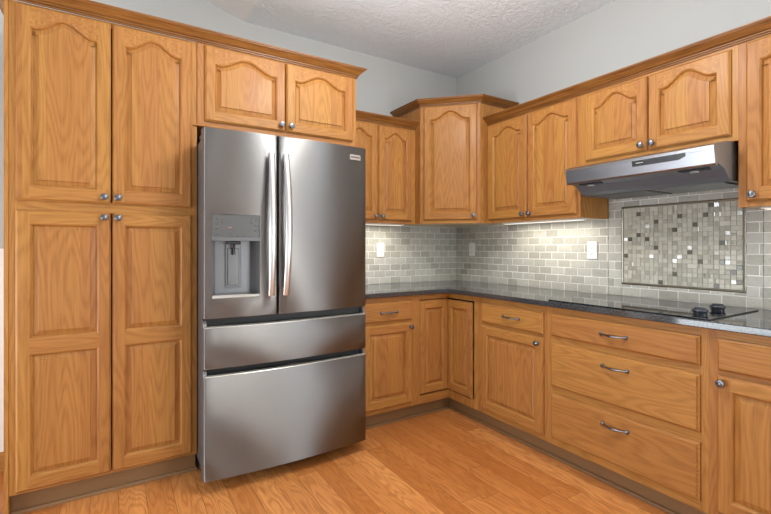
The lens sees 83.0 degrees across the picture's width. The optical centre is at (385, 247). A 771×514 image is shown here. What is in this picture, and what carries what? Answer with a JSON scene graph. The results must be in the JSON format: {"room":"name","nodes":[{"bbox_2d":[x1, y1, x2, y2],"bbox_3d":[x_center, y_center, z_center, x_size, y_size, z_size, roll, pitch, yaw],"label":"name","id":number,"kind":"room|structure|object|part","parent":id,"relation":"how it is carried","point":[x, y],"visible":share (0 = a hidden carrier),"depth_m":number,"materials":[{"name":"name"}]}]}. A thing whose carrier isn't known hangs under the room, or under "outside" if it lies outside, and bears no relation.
{"room":"kitchen","nodes":[
{"label":"kitchen","id":0,"kind":"room"},
{"bbox_2d":[0,0,456,300],"bbox_3d":[-1.656,-0.932,2.675,5.600,4.300,0.100,0,0,-32],"label":"wall","id":1,"kind":"structure","parent":0,"point":[385,86],"depth_m":3.28,"materials":[{"name":"grey paint"}]},
{"bbox_2d":[0,249,3,451],"bbox_3d":[-2.982,0.557,1.788,2.210,1.098,0.008,0,0,-32],"label":"trim","id":2,"kind":"structure","parent":1,"relation":"attached to","point":[1,250],"depth_m":2.35,"materials":[{"name":"white paint"}]},
{"bbox_2d":[0,452,3,473],"bbox_3d":[-2.954,1.162,1.800,2.270,0.112,0.015,0,0,-32],"label":"baseboard","id":3,"kind":"structure","parent":1,"relation":"attached to","point":[1,453],"depth_m":2.35,"materials":[{"name":"brown wood"}]},
{"bbox_2d":[193,42,356,146],"bbox_3d":[-0.744,-0.877,2.808,0.984,0.450,0.612,0,0,-32],"label":"upper cabinet","id":4,"kind":"object","parent":1,"relation":"attached to","point":[239,91],"visible":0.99,"depth_m":2.54,"materials":[{"name":"brown wood"}]},
{"bbox_2d":[0,0,366,78],"bbox_3d":[-1.076,-1.130,2.604,1.866,0.056,0.627,0,0,-32],"label":"crown molding","id":5,"kind":"structure","parent":4,"relation":"on","point":[88,8],"depth_m":2.30,"materials":[{"name":"brown wood"}]},
{"bbox_3d":[-0.785,-0.888,2.470,0.447,0.411,0.018,0,0,-32],"label":"door","id":6,"kind":"part","parent":4,"relation":"part of","materials":[{"name":"brown wood"}]},
{"bbox_3d":[-0.615,-0.656,2.601,0.984,0.008,0.036,0,0,-32],"label":"molding","id":7,"kind":"part","parent":4,"relation":"part of","materials":[{"name":"brown wood"}]},
{"bbox_3d":[-0.401,-0.888,2.708,0.445,0.411,0.018,0,0,-32],"label":"door","id":8,"kind":"part","parent":4,"relation":"part of","materials":[{"name":"brown wood"}]},
{"bbox_2d":[356,120,414,224],"bbox_3d":[-0.115,-0.551,3.362,0.673,0.742,0.336,0,0,-32],"label":"upper cabinet","id":9,"kind":"object","parent":1,"relation":"attached to","point":[390,150],"visible":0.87,"depth_m":3.29,"materials":[{"name":"brown wood"}]},
{"bbox_3d":[-0.185,-0.557,3.166,0.302,0.710,0.018,0,0,-32],"label":"door","id":10,"kind":"part","parent":9,"relation":"part of","materials":[{"name":"brown wood"}]},
{"bbox_2d":[366,223,403,225],"bbox_3d":[-0.130,-0.176,3.364,0.620,0.009,0.060,0,0,-32],"label":"light","id":11,"kind":"object","parent":9,"relation":"attached to","point":[366,223],"visible":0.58,"depth_m":3.43,"materials":[{"name":"white plastic"}]},
{"bbox_2d":[356,110,418,129],"bbox_3d":[-0.038,-0.950,3.237,0.673,0.055,0.054,0,0,-32],"label":"crown molding","id":12,"kind":"structure","parent":9,"relation":"attached to","point":[360,115],"depth_m":3.26,"materials":[{"name":"brown wood"}]},
{"bbox_3d":[0.077,-0.557,3.329,0.303,0.710,0.018,0,0,-32],"label":"door","id":13,"kind":"part","parent":9,"relation":"part of","materials":[{"name":"brown wood"}]},
{"bbox_2d":[366,225,455,283],"bbox_3d":[0.082,0.059,3.690,1.355,0.487,0.010,0,0,-32],"label":"tile backsplash","id":14,"kind":"structure","parent":1,"relation":"attached to","point":[411,253],"depth_m":3.77,"materials":[{"name":"white tile"}]},
{"bbox_2d":[377,243,383,256],"bbox_3d":[-0.041,0.024,3.602,0.072,0.116,0.008,0,0,-32],"label":"wall outlet","id":15,"kind":"object","parent":14,"relation":"attached to","point":[380,246],"visible":1,"depth_m":3.60,"materials":[{"name":"white plastic"}]},
{"bbox_2d":[398,103,512,227],"bbox_3d":[0.552,-0.632,3.571,0.680,0.904,0.687,0,0,-32],"label":"upper cabinet","id":16,"kind":"object","parent":1,"relation":"attached to","point":[451,141],"visible":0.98,"depth_m":3.31,"materials":[{"name":"brown wood"}]},
{"bbox_3d":[0.495,-0.632,3.336,0.457,0.904,0.019,0,0,13],"label":"frame","id":17,"kind":"part","parent":16,"relation":"part of","materials":[{"name":"brown wood"}]},
{"bbox_3d":[0.491,-0.644,3.317,0.405,0.875,0.018,0,0,13],"label":"door","id":18,"kind":"part","parent":16,"relation":"part of","materials":[{"name":"brown wood"}]},
{"bbox_2d":[390,94,518,117],"bbox_3d":[0.517,-1.109,3.429,1.045,0.050,0.308,0,0,13],"label":"crown molding","id":19,"kind":"structure","parent":16,"relation":"attached to","point":[475,98],"depth_m":3.33,"materials":[{"name":"brown wood"}]},
{"bbox_2d":[205,0,256,21],"bbox_3d":[-1.017,-2.124,-0.283,3.564,1.106,5.800,0,0,-32],"label":"vault","id":20,"kind":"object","parent":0,"point":[240,9],"visible":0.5,"depth_m":2.90,"materials":[{"name":"white paint"}]},
{"bbox_2d":[0,408,667,513],"bbox_3d":[-0.521,1.268,0.849,5.600,0.100,4.400,0,0,-32],"label":"floor","id":21,"kind":"structure","parent":0,"point":[446,461],"depth_m":2.21,"materials":[{"name":"brown wood"}]},
{"bbox_2d":[4,0,196,513],"bbox_3d":[-1.486,0.058,2.351,0.792,2.320,0.606,0,0,-32],"label":"pantry cabinet","id":22,"kind":"object","parent":21,"relation":"on","point":[100,134],"visible":1,"depth_m":2.10,"materials":[{"name":"brown wood"}]},
{"bbox_3d":[-1.828,0.058,2.166,0.016,2.320,0.559,0,0,-32],"label":"panel","id":23,"kind":"part","parent":22,"relation":"part of","materials":[{"name":"brown wood"}]},
{"bbox_3d":[-1.496,0.465,2.035,0.361,1.267,0.018,0,0,-32],"label":"door","id":24,"kind":"part","parent":22,"relation":"part of","materials":[{"name":"brown wood"}]},
{"bbox_3d":[-1.496,-0.653,2.035,0.361,0.882,0.018,0,0,-32],"label":"door","id":25,"kind":"part","parent":22,"relation":"part of","materials":[{"name":"brown wood"}]},
{"bbox_3d":[-1.352,-0.242,2.096,0.033,0.033,0.030,0,0,-32],"label":"knob","id":26,"kind":"part","parent":22,"relation":"part of","materials":[{"name":"grey metal"}]},
{"bbox_3d":[-1.352,-0.143,2.096,0.033,0.033,0.030,0,0,-32],"label":"knob","id":27,"kind":"part","parent":22,"relation":"part of","materials":[{"name":"grey metal"}]},
{"bbox_3d":[-1.305,-0.143,2.125,0.033,0.033,0.030,0,0,-32],"label":"knob","id":28,"kind":"part","parent":22,"relation":"part of","materials":[{"name":"grey metal"}]},
{"bbox_3d":[-1.305,-0.242,2.125,0.033,0.033,0.030,0,0,-32],"label":"knob","id":29,"kind":"part","parent":22,"relation":"part of","materials":[{"name":"grey metal"}]},
{"bbox_3d":[-1.185,0.465,2.228,0.360,1.267,0.018,0,0,-32],"label":"door","id":30,"kind":"part","parent":22,"relation":"part of","materials":[{"name":"brown wood"}]},
{"bbox_3d":[-1.185,-0.653,2.228,0.360,0.882,0.018,0,0,-32],"label":"door","id":31,"kind":"part","parent":22,"relation":"part of","materials":[{"name":"brown wood"}]},
{"bbox_2d":[11,466,196,513],"bbox_3d":[-1.365,1.209,2.178,0.781,0.018,0.013,0,0,-32],"label":"trim","id":32,"kind":"structure","parent":21,"relation":"on","point":[141,481],"depth_m":2.15,"materials":[{"name":"brown wood"}]},
{"bbox_2d":[195,127,365,482],"bbox_3d":[-0.677,0.316,2.641,0.906,1.804,0.871,0,0,-32],"label":"refrigerator","id":33,"kind":"object","parent":21,"relation":"on","point":[281,220],"visible":0.99,"depth_m":2.29,"materials":[{"name":"grey metal"}]},
{"bbox_3d":[-0.774,0.004,2.225,0.060,0.071,0.041,0,0,-32],"label":"spout","id":34,"kind":"part","parent":33,"relation":"part of","materials":[{"name":"grey plastic"}]},
{"bbox_3d":[-0.757,-0.106,2.200,0.232,0.113,0.028,0,0,-27],"label":"dispenser panel","id":35,"kind":"part","parent":33,"relation":"part of","materials":[{"name":"grey plastic"}]},
{"bbox_3d":[-0.743,-0.117,2.231,0.360,0.938,0.095,0,0,-32],"label":"door","id":36,"kind":"part","parent":33,"relation":"part of","materials":[{"name":"silver metal"}]},
{"bbox_3d":[-0.585,-0.117,2.233,0.039,0.738,0.078,0,0,-32],"label":"handle","id":37,"kind":"part","parent":33,"relation":"part of","materials":[{"name":"silver metal"}]},
{"bbox_3d":[-0.511,0.499,2.374,0.906,0.201,0.096,0,0,-32],"label":"drawer","id":38,"kind":"part","parent":33,"relation":"part of","materials":[{"name":"silver metal"}]},
{"bbox_3d":[-0.511,0.895,2.374,0.906,0.509,0.096,0,0,-32],"label":"drawer","id":39,"kind":"part","parent":33,"relation":"part of","materials":[{"name":"silver metal"}]},
{"bbox_3d":[-0.514,-0.117,2.276,0.039,0.738,0.078,0,0,-32],"label":"handle","id":40,"kind":"part","parent":33,"relation":"part of","materials":[{"name":"silver metal"}]},
{"bbox_3d":[-0.355,-0.117,2.471,0.540,0.938,0.096,0,0,-32],"label":"door","id":41,"kind":"part","parent":33,"relation":"part of","materials":[{"name":"silver metal"}]},
{"bbox_2d":[363,295,414,425],"bbox_3d":[-0.130,0.777,3.169,0.457,0.882,0.647,0,0,-32],"label":"base cabinet","id":42,"kind":"object","parent":21,"relation":"on","point":[390,321],"visible":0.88,"depth_m":2.93,"materials":[{"name":"brown wood"}]},
{"bbox_3d":[0.015,0.438,2.925,0.394,0.128,0.018,0,0,-32],"label":"drawer","id":43,"kind":"part","parent":42,"relation":"part of","materials":[{"name":"brown wood"}]},
{"bbox_3d":[0.015,0.800,2.925,0.394,0.557,0.018,0,0,-32],"label":"door","id":44,"kind":"part","parent":42,"relation":"part of","materials":[{"name":"brown wood"}]},
{"bbox_3d":[0.032,0.438,2.908,0.143,0.021,0.030,0,0,-32],"label":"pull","id":45,"kind":"part","parent":42,"relation":"part of","materials":[{"name":"grey metal"}]},
{"bbox_2d":[366,405,449,428],"bbox_3d":[0.135,1.209,3.080,0.814,0.018,0.013,0,0,-32],"label":"trim","id":46,"kind":"structure","parent":21,"relation":"on","point":[444,407],"depth_m":3.08,"materials":[{"name":"brown wood"}]},
{"bbox_2d":[410,293,484,420],"bbox_3d":[0.513,0.777,3.414,0.895,0.882,0.895,0,0,-32],"label":"base cabinet","id":47,"kind":"object","parent":21,"relation":"on","point":[445,375],"visible":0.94,"depth_m":3.12,"materials":[{"name":"brown wood"}]},
{"bbox_3d":[0.350,0.713,3.153,0.256,0.666,0.018,0,0,-32],"label":"door","id":48,"kind":"part","parent":47,"relation":"part of","materials":[{"name":"brown wood"}]},
{"bbox_3d":[0.531,0.717,3.122,0.018,0.666,0.264,0,0,-32],"label":"door","id":49,"kind":"part","parent":47,"relation":"part of","materials":[{"name":"brown wood"}]},
{"bbox_2d":[366,280,770,336],"bbox_3d":[0.849,0.319,2.458,1.370,0.031,2.910,0,0,-32],"label":"countertop","id":50,"kind":"structure","parent":47,"relation":"on","point":[758,323],"depth_m":2.68,"materials":[{"name":"grey stone"}]},
{"bbox_2d":[548,294,758,319],"bbox_3d":[1.352,0.285,2.277,0.510,0.037,0.795,0,0,-32],"label":"cooktop","id":51,"kind":"object","parent":50,"relation":"in","point":[682,309],"visible":1,"depth_m":2.18,"materials":[{"name":"black glass"}]},
{"bbox_3d":[1.395,0.282,1.933,0.064,0.032,0.064,0,0,30],"label":"control knob","id":52,"kind":"part","parent":51,"relation":"part of","materials":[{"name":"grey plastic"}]},
{"bbox_3d":[1.567,0.282,2.054,0.064,0.032,0.064,0,0,30],"label":"control knob","id":53,"kind":"part","parent":51,"relation":"part of","materials":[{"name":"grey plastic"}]},
{"bbox_2d":[478,297,555,454],"bbox_3d":[1.010,0.777,2.864,0.647,0.882,0.564,0,0,-32],"label":"base cabinet","id":54,"kind":"object","parent":21,"relation":"on","point":[512,336],"visible":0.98,"depth_m":2.68,"materials":[{"name":"brown wood"}]},
{"bbox_3d":[0.760,0.436,2.683,0.030,0.021,0.143,0,0,-32],"label":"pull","id":55,"kind":"part","parent":54,"relation":"part of","materials":[{"name":"grey metal"}]},
{"bbox_3d":[0.774,0.438,2.706,0.018,0.128,0.494,0,0,-32],"label":"drawer","id":56,"kind":"part","parent":54,"relation":"part of","materials":[{"name":"brown wood"}]},
{"bbox_3d":[0.774,0.800,2.706,0.018,0.557,0.494,0,0,-32],"label":"door","id":57,"kind":"part","parent":54,"relation":"part of","materials":[{"name":"brown wood"}]},
{"bbox_2d":[449,405,679,513],"bbox_3d":[1.107,1.209,2.300,0.013,0.018,2.362,0,0,-32],"label":"trim","id":58,"kind":"structure","parent":21,"relation":"on","point":[625,490],"depth_m":2.39,"materials":[{"name":"brown wood"}]},
{"bbox_2d":[548,307,708,513],"bbox_3d":[1.368,0.777,2.289,0.646,0.882,0.789,0,0,-32],"label":"base cabinet","id":59,"kind":"object","parent":21,"relation":"on","point":[628,398],"visible":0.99,"depth_m":2.06,"materials":[{"name":"brown wood"}]},
{"bbox_3d":[1.105,0.435,2.128,0.030,0.021,0.143,0,0,-32],"label":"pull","id":60,"kind":"part","parent":59,"relation":"part of","materials":[{"name":"grey metal"}]},
{"bbox_3d":[1.109,0.883,2.122,0.030,0.021,0.143,0,0,-32],"label":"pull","id":61,"kind":"part","parent":59,"relation":"part of","materials":[{"name":"grey metal"}]},
{"bbox_3d":[1.109,0.594,2.122,0.030,0.021,0.143,0,0,-32],"label":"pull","id":62,"kind":"part","parent":59,"relation":"part of","materials":[{"name":"grey metal"}]},
{"bbox_3d":[1.126,0.946,2.140,0.018,0.248,0.735,0,0,-32],"label":"drawer","id":63,"kind":"part","parent":59,"relation":"part of","materials":[{"name":"brown wood"}]},
{"bbox_3d":[1.126,0.658,2.140,0.018,0.244,0.735,0,0,-32],"label":"drawer","id":64,"kind":"part","parent":59,"relation":"part of","materials":[{"name":"brown wood"}]},
{"bbox_3d":[1.126,0.436,2.140,0.018,0.125,0.735,0,0,-32],"label":"drawer","id":65,"kind":"part","parent":59,"relation":"part of","materials":[{"name":"brown wood"}]},
{"bbox_2d":[709,329,770,513],"bbox_3d":[1.745,0.777,1.682,0.647,0.882,0.640,0,0,-32],"label":"base cabinet","id":66,"kind":"object","parent":21,"relation":"on","point":[739,363],"visible":0.98,"depth_m":1.71,"materials":[{"name":"brown wood"}]},
{"bbox_3d":[1.343,0.548,1.745,0.030,0.033,0.033,0,0,-32],"label":"knob","id":67,"kind":"part","parent":66,"relation":"part of","materials":[{"name":"grey metal"}]},
{"bbox_3d":[1.506,0.438,1.529,0.018,0.128,0.583,0,0,-32],"label":"drawer","id":68,"kind":"part","parent":66,"relation":"part of","materials":[{"name":"brown wood"}]},
{"bbox_3d":[1.428,0.800,1.654,0.018,0.557,0.289,0,0,-32],"label":"door","id":69,"kind":"part","parent":66,"relation":"part of","materials":[{"name":"brown wood"}]},
{"bbox_2d":[245,0,614,77],"bbox_3d":[1.362,-1.631,1.195,2.036,0.120,5.800,0,0,-32],"label":"ceiling","id":70,"kind":"structure","parent":0,"point":[451,38],"depth_m":3.07,"materials":[{"name":"white paint"}]},
{"bbox_2d":[457,0,770,370],"bbox_3d":[2.184,-0.932,1.706,0.100,4.300,5.600,0,0,-32],"label":"wall","id":71,"kind":"structure","parent":0,"point":[619,34],"depth_m":2.84,"materials":[{"name":"grey paint"}]},
{"bbox_2d":[488,96,607,223],"bbox_3d":[1.082,-0.551,3.043,0.336,0.742,0.780,0,0,-32],"label":"upper cabinet","id":72,"kind":"object","parent":71,"relation":"attached to","point":[529,154],"visible":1,"depth_m":2.89,"materials":[{"name":"brown wood"}]},
{"bbox_3d":[0.874,-0.557,3.135,0.018,0.710,0.360,0,0,-32],"label":"door","id":73,"kind":"part","parent":72,"relation":"part of","materials":[{"name":"brown wood"}]},
{"bbox_2d":[503,219,586,224],"bbox_3d":[1.089,-0.176,3.050,0.060,0.009,0.660,0,0,-32],"label":"light","id":74,"kind":"object","parent":72,"relation":"attached to","point":[565,219],"visible":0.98,"depth_m":2.99,"materials":[{"name":"white plastic"}]},
{"bbox_3d":[1.069,-0.557,2.820,0.018,0.710,0.370,0,0,-32],"label":"door","id":75,"kind":"part","parent":72,"relation":"part of","materials":[{"name":"brown wood"}]},
{"bbox_2d":[456,188,770,309],"bbox_3d":[1.427,-0.090,2.819,0.010,0.786,2.910,0,0,-32],"label":"tile backsplash","id":76,"kind":"structure","parent":71,"relation":"attached to","point":[551,255],"depth_m":2.93,"materials":[{"name":"white tile"}]},
{"bbox_2d":[469,243,474,255],"bbox_3d":[0.766,0.021,3.865,0.008,0.116,0.072,0,0,-32],"label":"wall outlet","id":77,"kind":"object","parent":76,"relation":"attached to","point":[471,245],"visible":1,"depth_m":3.86,"materials":[{"name":"white plastic"}]},
{"bbox_2d":[587,241,596,258],"bbox_3d":[1.371,0.021,2.891,0.008,0.116,0.072,0,0,-32],"label":"wall outlet","id":78,"kind":"object","parent":76,"relation":"attached to","point":[591,246],"visible":1,"depth_m":2.89,"materials":[{"name":"white plastic"}]},
{"bbox_2d":[590,245,593,254],"bbox_3d":[1.369,0.021,2.890,0.002,0.067,0.033,0,0,-32],"label":"receptacle","id":79,"kind":"object","parent":78,"relation":"attached to","point":[591,246],"depth_m":2.89,"materials":[{"name":"white plastic"}]},
{"bbox_2d":[622,198,745,292],"bbox_3d":[1.649,-0.010,2.460,0.012,0.483,0.633,0,0,-32],"label":"mosaic panel","id":80,"kind":"object","parent":76,"relation":"attached to","point":[698,245],"visible":1,"depth_m":2.42,"materials":[{"name":"beige tile"}]},
{"bbox_2d":[565,141,738,198],"bbox_3d":[1.437,-0.391,2.335,0.480,0.186,0.737,0,0,-32],"label":"range hood","id":81,"kind":"object","parent":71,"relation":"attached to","point":[712,166],"visible":0.98,"depth_m":2.16,"materials":[{"name":"silver metal"}]},
{"bbox_3d":[1.309,-0.418,2.096,0.010,0.028,0.243,0,0,-32],"label":"control panel","id":82,"kind":"part","parent":81,"relation":"part of","materials":[{"name":"grey"}]},
{"bbox_2d":[581,44,738,165],"bbox_3d":[1.496,-0.704,2.376,0.336,0.437,0.788,0,0,-32],"label":"upper cabinet","id":83,"kind":"object","parent":71,"relation":"attached to","point":[693,102],"visible":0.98,"depth_m":2.23,"materials":[{"name":"brown wood"}]},
{"bbox_3d":[1.293,-0.709,2.460,0.018,0.396,0.356,0,0,-32],"label":"door","id":84,"kind":"part","parent":83,"relation":"part of","materials":[{"name":"brown wood"}]},
{"bbox_3d":[1.353,-0.544,2.317,0.030,0.033,0.033,0,0,-32],"label":"knob","id":85,"kind":"part","parent":83,"relation":"part of","materials":[{"name":"grey metal"}]},
{"bbox_3d":[1.383,-0.544,2.269,0.030,0.033,0.033,0,0,-32],"label":"knob","id":86,"kind":"part","parent":83,"relation":"part of","materials":[{"name":"grey metal"}]},
{"bbox_3d":[1.486,-0.709,2.149,0.018,0.396,0.363,0,0,-32],"label":"door","id":87,"kind":"part","parent":83,"relation":"part of","materials":[{"name":"brown wood"}]},
{"bbox_2d":[739,34,770,209],"bbox_3d":[1.879,-0.551,1.761,0.336,0.742,0.660,0,0,-32],"label":"upper cabinet","id":88,"kind":"object","parent":71,"relation":"attached to","point":[755,54],"visible":1,"depth_m":1.91,"materials":[{"name":"brown wood"}]},
{"bbox_2d":[482,16,770,125],"bbox_3d":[1.341,-0.950,2.350,0.054,0.055,2.228,0,0,-32],"label":"crown molding","id":89,"kind":"structure","parent":88,"relation":"on","point":[762,27],"depth_m":2.29,"materials":[{"name":"brown wood"}]},
{"bbox_3d":[1.605,-0.232,1.911,0.030,0.033,0.033,0,0,-32],"label":"knob","id":90,"kind":"part","parent":88,"relation":"part of","materials":[{"name":"grey metal"}]}
]}

